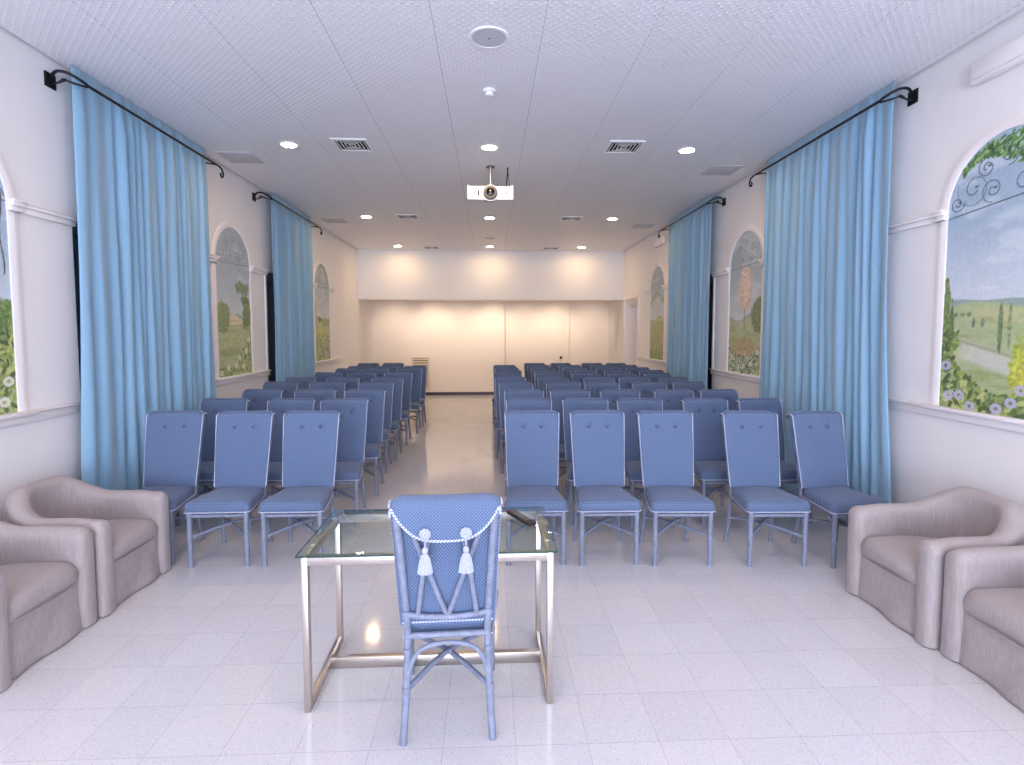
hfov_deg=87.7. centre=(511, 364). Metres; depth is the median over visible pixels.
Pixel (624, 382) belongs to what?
rattan chair
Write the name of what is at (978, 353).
mural
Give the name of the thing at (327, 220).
speaker panel
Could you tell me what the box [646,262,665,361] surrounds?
mural
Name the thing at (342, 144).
ceiling vent
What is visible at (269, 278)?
window
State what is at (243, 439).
rattan chair
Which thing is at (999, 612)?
seat cushion
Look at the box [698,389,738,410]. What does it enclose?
rattan chair
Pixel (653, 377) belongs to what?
rattan chair
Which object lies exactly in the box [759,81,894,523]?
curtain
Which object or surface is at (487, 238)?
ceiling speaker
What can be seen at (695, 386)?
rattan chair
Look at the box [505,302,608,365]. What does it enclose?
wall
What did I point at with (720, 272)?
trim
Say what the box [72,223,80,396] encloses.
window
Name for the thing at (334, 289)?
trim
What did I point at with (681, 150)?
diffuser
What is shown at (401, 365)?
rattan chair
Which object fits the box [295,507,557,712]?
glass table
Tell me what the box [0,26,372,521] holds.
wall
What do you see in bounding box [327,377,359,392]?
rattan chair
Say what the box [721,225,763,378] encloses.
mural
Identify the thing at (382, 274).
wall header
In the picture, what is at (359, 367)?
rattan chair
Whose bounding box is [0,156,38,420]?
mural
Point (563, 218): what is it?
ceiling vent
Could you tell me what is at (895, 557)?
seat cushion
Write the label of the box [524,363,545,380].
rattan chair
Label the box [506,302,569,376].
sliding panel
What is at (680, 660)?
floor
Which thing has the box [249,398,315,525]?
rattan chair
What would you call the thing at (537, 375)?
rattan chair
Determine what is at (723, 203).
curtain rod
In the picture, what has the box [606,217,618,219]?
recessed light
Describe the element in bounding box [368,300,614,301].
ceiling
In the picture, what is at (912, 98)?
curtain rod
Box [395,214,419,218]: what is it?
ceiling vent
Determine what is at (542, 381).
rattan chair
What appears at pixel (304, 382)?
rattan chair
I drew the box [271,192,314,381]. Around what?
curtain
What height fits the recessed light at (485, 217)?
0.010 m
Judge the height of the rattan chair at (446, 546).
1.128 m
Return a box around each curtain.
[71,64,215,495]
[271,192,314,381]
[667,194,711,388]
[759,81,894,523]
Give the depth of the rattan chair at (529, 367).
10.88 m
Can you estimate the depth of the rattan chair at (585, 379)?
8.04 m
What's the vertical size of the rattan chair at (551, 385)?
1.128 m
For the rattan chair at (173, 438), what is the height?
1.128 m
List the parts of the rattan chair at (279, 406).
seat frame, seat, backrest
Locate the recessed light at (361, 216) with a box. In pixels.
[359,215,372,217]
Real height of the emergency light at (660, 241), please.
0.160 m
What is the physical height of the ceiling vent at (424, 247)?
0.013 m
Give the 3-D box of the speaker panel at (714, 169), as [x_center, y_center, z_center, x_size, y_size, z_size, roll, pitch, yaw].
[2.667,-2.474,6.776,0.400,0.007,0.400,0,4,-2]
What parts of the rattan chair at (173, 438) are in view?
seat, leg, backrest, seat frame, leg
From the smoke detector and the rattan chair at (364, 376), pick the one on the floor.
the rattan chair at (364, 376)
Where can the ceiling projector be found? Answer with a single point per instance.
(488, 193)
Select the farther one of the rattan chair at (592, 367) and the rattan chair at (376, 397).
the rattan chair at (592, 367)
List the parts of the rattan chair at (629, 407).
leg, seat frame, seat, backrest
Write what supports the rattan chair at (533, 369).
on the floor
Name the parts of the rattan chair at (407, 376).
backrest, seat, leg, leg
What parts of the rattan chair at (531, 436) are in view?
leg, backrest, seat, seat frame, leg, leg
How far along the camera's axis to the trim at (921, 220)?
4.16 m
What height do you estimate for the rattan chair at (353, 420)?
1.128 m
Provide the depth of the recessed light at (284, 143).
5.82 m
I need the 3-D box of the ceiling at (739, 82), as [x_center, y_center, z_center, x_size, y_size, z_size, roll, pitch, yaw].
[-0.092,-2.297,3.439,6.680,0.050,20.150,0,4,-2]
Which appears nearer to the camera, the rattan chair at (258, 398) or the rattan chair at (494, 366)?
the rattan chair at (258, 398)
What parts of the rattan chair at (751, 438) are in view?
leg, backrest, leg, seat frame, seat, leg, leg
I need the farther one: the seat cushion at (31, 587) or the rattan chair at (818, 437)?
the rattan chair at (818, 437)
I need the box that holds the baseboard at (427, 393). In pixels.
[426,392,493,394]
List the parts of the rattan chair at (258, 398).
backrest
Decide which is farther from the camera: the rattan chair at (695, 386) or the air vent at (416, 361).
the air vent at (416, 361)
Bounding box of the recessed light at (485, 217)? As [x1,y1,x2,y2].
[483,216,496,218]
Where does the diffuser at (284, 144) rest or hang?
attached to the recessed light at (284, 143)
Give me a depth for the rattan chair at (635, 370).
10.20 m
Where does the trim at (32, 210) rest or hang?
attached to the wall at (37, 136)
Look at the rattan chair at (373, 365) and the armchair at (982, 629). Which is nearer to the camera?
the armchair at (982, 629)
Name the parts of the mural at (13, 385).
painted panel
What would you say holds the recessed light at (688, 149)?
in the ceiling at (739, 82)
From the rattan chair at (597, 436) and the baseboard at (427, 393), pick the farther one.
the baseboard at (427, 393)
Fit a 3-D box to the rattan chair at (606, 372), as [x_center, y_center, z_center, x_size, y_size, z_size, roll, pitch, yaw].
[1.879,0.667,9.268,0.506,1.128,0.634,0,4,-2]
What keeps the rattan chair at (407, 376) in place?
on the floor
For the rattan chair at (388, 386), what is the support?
on the floor
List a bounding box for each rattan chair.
[141,410,207,564]
[175,398,249,525]
[183,410,275,567]
[242,389,283,481]
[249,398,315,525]
[258,410,340,566]
[262,381,298,397]
[281,389,336,488]
[284,377,316,389]
[308,398,368,526]
[309,381,345,397]
[314,372,342,381]
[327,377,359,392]
[335,368,360,376]
[335,389,385,496]
[347,366,371,371]
[347,372,376,382]
[357,363,379,367]
[358,381,393,472]
[363,368,388,376]
[372,377,403,460]
[376,366,399,371]
[382,363,403,367]
[384,372,412,444]
[387,493,502,746]
[397,368,422,432]
[403,366,427,426]
[492,365,515,423]
[493,367,518,429]
[493,373,521,422]
[494,370,521,413]
[494,377,525,458]
[499,381,532,473]
[503,389,543,496]
[503,410,568,565]
[505,398,558,519]
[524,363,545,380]
[527,365,549,381]
[531,367,554,388]
[534,370,559,379]
[535,373,562,388]
[537,377,568,397]
[546,381,579,399]
[550,363,570,369]
[550,389,589,491]
[558,365,581,373]
[562,367,586,381]
[562,398,616,524]
[569,410,641,565]
[570,370,596,380]
[572,373,599,388]
[581,363,602,369]
[583,377,614,388]
[584,381,619,397]
[590,365,611,370]
[596,367,619,376]
[599,389,639,409]
[604,370,630,376]
[605,363,626,366]
[607,373,636,382]
[615,365,637,369]
[616,398,677,524]
[618,377,649,388]
[625,367,649,376]
[631,381,666,397]
[636,410,715,565]
[638,370,664,376]
[643,373,671,381]
[653,389,709,495]
[657,377,688,388]
[671,381,705,397]
[680,398,747,524]
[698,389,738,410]
[720,410,810,566]
[735,398,811,523]
[786,410,888,568]
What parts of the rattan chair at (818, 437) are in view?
leg, backrest, seat frame, leg, seat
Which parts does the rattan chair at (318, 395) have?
backrest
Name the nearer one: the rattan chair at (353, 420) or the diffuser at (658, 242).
the rattan chair at (353, 420)
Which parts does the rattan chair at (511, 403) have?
backrest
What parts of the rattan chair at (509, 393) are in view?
leg, backrest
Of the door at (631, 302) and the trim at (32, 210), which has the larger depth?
the door at (631, 302)
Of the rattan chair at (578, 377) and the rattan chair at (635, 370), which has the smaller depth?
the rattan chair at (578, 377)
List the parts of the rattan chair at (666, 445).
leg, leg, backrest, seat frame, seat, leg, leg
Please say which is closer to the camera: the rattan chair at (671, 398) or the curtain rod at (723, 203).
the rattan chair at (671, 398)
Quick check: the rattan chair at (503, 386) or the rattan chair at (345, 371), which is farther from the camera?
the rattan chair at (345, 371)
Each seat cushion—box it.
[0,562,77,624]
[107,519,157,562]
[861,535,936,587]
[963,588,1023,645]
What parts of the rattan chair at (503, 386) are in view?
seat, leg, backrest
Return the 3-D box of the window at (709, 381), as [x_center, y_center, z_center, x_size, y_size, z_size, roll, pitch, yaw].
[3.199,-0.112,9.085,0.080,2.700,1.690,0,4,-2]
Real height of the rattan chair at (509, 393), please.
1.128 m
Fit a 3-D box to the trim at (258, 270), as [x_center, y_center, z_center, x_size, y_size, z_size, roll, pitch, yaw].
[-3.578,-0.563,6.937,0.066,1.557,2.000,0,4,-2]
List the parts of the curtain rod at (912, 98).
rod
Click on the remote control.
(513, 513)
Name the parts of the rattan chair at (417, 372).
backrest, seat, leg, leg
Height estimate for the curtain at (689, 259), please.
3.837 m
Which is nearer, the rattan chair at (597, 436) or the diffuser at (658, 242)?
the rattan chair at (597, 436)
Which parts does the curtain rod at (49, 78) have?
rod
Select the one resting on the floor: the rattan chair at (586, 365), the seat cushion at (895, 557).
the rattan chair at (586, 365)
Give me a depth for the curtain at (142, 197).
4.78 m
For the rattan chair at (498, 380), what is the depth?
7.98 m
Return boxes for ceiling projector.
[467,165,513,201]
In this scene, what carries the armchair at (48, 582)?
on the floor
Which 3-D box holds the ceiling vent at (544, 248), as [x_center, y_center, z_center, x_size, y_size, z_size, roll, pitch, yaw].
[0.954,-2.862,13.099,0.390,0.013,0.390,0,4,-2]
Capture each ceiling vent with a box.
[330,138,374,151]
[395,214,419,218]
[422,246,439,248]
[542,247,559,249]
[559,216,583,220]
[603,140,645,153]
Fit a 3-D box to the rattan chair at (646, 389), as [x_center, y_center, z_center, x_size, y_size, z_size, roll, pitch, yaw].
[1.876,0.804,7.053,0.506,1.128,0.634,0,4,-1]
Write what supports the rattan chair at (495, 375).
on the floor
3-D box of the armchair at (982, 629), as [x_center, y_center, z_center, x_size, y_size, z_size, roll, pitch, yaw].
[2.779,1.245,2.639,0.743,0.779,0.732,0,4,-2]
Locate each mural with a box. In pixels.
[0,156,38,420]
[211,221,258,380]
[313,260,333,362]
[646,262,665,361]
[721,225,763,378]
[921,112,1023,424]
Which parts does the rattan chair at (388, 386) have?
backrest, seat, leg, leg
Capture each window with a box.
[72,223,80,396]
[266,274,275,381]
[707,275,712,388]
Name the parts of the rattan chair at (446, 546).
leg, leg, edging cord, backrest, frame, seat frame, seat, leg, leg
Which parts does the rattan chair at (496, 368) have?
backrest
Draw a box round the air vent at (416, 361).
[412,357,429,388]
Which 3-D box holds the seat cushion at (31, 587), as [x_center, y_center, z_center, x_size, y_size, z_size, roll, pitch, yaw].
[-2.874,1.252,2.947,0.614,0.176,0.500,0,4,-3]
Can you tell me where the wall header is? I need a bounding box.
[357,249,623,299]
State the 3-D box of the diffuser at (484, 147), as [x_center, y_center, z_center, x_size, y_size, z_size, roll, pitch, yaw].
[-0.251,-2.417,5.937,0.160,0.002,0.160,0,4,-2]
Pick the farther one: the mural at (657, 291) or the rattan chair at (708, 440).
the mural at (657, 291)
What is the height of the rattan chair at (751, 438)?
1.128 m
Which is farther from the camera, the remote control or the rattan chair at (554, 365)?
the rattan chair at (554, 365)
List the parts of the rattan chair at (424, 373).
backrest, leg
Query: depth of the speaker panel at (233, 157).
6.27 m
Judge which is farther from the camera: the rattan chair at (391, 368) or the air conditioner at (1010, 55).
the rattan chair at (391, 368)
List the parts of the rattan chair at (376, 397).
leg, backrest, seat frame, seat, leg, leg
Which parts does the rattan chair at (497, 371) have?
backrest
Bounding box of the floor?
[0,395,1023,764]
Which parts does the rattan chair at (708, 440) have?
leg, backrest, seat, seat frame, leg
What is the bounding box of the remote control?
[506,509,535,525]
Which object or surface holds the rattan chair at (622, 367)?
on the floor
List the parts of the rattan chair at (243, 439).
leg, leg, seat, seat frame, backrest, leg, leg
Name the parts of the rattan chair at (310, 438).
leg, leg, seat, seat frame, backrest, leg, leg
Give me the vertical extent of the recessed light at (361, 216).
0.010 m
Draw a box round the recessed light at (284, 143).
[276,140,300,147]
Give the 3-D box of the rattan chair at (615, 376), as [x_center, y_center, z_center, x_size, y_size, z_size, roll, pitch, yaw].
[1.818,0.709,8.583,0.506,1.128,0.634,0,4,0]
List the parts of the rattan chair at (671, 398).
backrest, leg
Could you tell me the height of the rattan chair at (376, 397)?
1.128 m
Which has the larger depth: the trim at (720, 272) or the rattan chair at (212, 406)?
the trim at (720, 272)
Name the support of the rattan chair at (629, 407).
on the floor
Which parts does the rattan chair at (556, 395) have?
leg, seat, backrest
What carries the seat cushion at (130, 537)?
on the armchair at (130, 529)
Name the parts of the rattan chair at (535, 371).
backrest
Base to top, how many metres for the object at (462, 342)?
2.574 m
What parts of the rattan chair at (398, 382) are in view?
backrest, seat, leg, leg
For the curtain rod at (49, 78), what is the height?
0.189 m
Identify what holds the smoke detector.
attached to the ceiling at (739, 82)
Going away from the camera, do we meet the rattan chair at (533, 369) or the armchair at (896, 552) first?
the armchair at (896, 552)
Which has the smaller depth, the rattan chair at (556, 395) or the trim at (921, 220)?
the trim at (921, 220)
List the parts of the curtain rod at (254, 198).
rod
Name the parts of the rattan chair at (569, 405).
leg, seat, leg, backrest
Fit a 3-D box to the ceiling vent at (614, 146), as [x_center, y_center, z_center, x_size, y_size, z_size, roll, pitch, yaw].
[1.241,-2.418,5.918,0.390,0.013,0.390,0,4,-2]
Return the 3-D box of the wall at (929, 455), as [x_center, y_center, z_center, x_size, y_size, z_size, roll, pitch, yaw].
[3.447,-0.456,4.486,0.400,3.955,21.920,0,4,-2]
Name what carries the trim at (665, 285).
attached to the wall at (929, 455)
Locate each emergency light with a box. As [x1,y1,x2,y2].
[653,235,665,247]
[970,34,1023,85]
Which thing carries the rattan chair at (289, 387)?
on the floor
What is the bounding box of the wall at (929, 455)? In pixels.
[609,8,1023,509]
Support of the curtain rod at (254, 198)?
attached to the wall at (37, 136)
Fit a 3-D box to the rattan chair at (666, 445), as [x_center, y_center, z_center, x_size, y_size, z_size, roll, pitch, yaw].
[1.313,0.971,4.367,0.506,1.128,0.634,0,4,0]
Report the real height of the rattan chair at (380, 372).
1.128 m
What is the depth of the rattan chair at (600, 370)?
10.21 m
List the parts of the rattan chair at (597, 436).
leg, leg, backrest, seat frame, seat, leg, leg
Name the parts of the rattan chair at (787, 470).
backrest, seat, seat frame, leg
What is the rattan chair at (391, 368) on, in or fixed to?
on the floor
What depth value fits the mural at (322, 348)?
10.50 m
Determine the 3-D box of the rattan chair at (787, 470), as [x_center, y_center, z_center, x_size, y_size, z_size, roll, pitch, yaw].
[2.563,0.916,5.248,0.506,1.128,0.634,0,4,-7]
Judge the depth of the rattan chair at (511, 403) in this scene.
5.44 m
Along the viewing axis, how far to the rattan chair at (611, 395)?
6.25 m
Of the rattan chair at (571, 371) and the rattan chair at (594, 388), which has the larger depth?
the rattan chair at (571, 371)
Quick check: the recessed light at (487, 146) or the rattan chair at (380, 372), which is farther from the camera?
the rattan chair at (380, 372)
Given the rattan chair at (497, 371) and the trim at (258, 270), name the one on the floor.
the rattan chair at (497, 371)
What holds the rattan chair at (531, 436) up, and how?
on the floor
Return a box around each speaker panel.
[215,152,264,163]
[320,218,347,222]
[630,224,655,227]
[700,165,744,174]
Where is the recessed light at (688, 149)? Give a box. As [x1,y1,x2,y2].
[675,146,697,153]
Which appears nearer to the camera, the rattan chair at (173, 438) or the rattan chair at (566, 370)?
the rattan chair at (173, 438)
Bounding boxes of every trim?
[0,203,80,427]
[210,254,270,385]
[313,283,343,365]
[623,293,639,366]
[636,284,667,364]
[709,258,763,382]
[888,213,1023,432]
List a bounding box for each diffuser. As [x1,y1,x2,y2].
[281,142,295,147]
[482,145,496,149]
[653,237,661,246]
[679,148,693,152]
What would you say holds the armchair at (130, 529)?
on the floor
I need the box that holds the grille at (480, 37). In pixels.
[472,29,505,46]
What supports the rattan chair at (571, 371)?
on the floor
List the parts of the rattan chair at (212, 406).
leg, seat frame, seat, backrest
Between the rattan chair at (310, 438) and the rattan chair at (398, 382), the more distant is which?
the rattan chair at (398, 382)
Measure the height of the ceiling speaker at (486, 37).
0.011 m
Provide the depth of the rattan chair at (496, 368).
10.22 m
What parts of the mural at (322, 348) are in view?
painted panel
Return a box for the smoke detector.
[483,87,495,97]
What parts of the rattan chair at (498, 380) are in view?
leg, seat, backrest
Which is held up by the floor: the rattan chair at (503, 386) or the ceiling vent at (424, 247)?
the rattan chair at (503, 386)
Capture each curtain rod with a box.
[44,69,223,177]
[252,192,321,234]
[658,197,725,237]
[749,87,918,186]
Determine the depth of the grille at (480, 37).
3.71 m
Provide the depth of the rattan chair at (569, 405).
5.40 m
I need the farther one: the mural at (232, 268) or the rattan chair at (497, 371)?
the rattan chair at (497, 371)
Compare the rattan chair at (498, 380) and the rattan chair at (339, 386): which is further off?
the rattan chair at (498, 380)
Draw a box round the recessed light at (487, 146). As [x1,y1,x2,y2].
[478,143,500,150]
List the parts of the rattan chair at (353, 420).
backrest, seat frame, seat, leg, leg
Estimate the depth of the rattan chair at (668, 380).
8.02 m
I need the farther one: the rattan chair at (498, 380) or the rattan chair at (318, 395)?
the rattan chair at (498, 380)
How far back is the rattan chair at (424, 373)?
10.52 m
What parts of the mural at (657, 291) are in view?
painted panel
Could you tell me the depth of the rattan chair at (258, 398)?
6.28 m
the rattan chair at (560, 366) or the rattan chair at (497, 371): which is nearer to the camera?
the rattan chair at (497, 371)
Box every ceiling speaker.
[469,26,509,48]
[483,237,495,239]
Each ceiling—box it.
[0,0,1023,250]
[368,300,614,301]
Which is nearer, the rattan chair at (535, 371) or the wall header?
the rattan chair at (535, 371)
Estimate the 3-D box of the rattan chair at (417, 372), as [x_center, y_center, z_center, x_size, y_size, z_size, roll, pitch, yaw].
[-1.906,0.637,9.749,0.506,1.128,0.634,0,4,-1]
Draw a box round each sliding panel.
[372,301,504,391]
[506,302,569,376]
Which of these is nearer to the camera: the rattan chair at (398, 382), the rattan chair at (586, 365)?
the rattan chair at (398, 382)
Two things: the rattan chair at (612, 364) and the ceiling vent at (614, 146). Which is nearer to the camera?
the ceiling vent at (614, 146)
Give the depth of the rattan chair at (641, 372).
9.47 m
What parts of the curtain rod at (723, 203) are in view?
rod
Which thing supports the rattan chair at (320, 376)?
on the floor
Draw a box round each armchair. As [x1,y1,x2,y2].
[0,520,97,691]
[5,475,170,617]
[845,487,1023,648]
[940,545,1023,711]
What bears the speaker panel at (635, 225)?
attached to the ceiling at (739, 82)

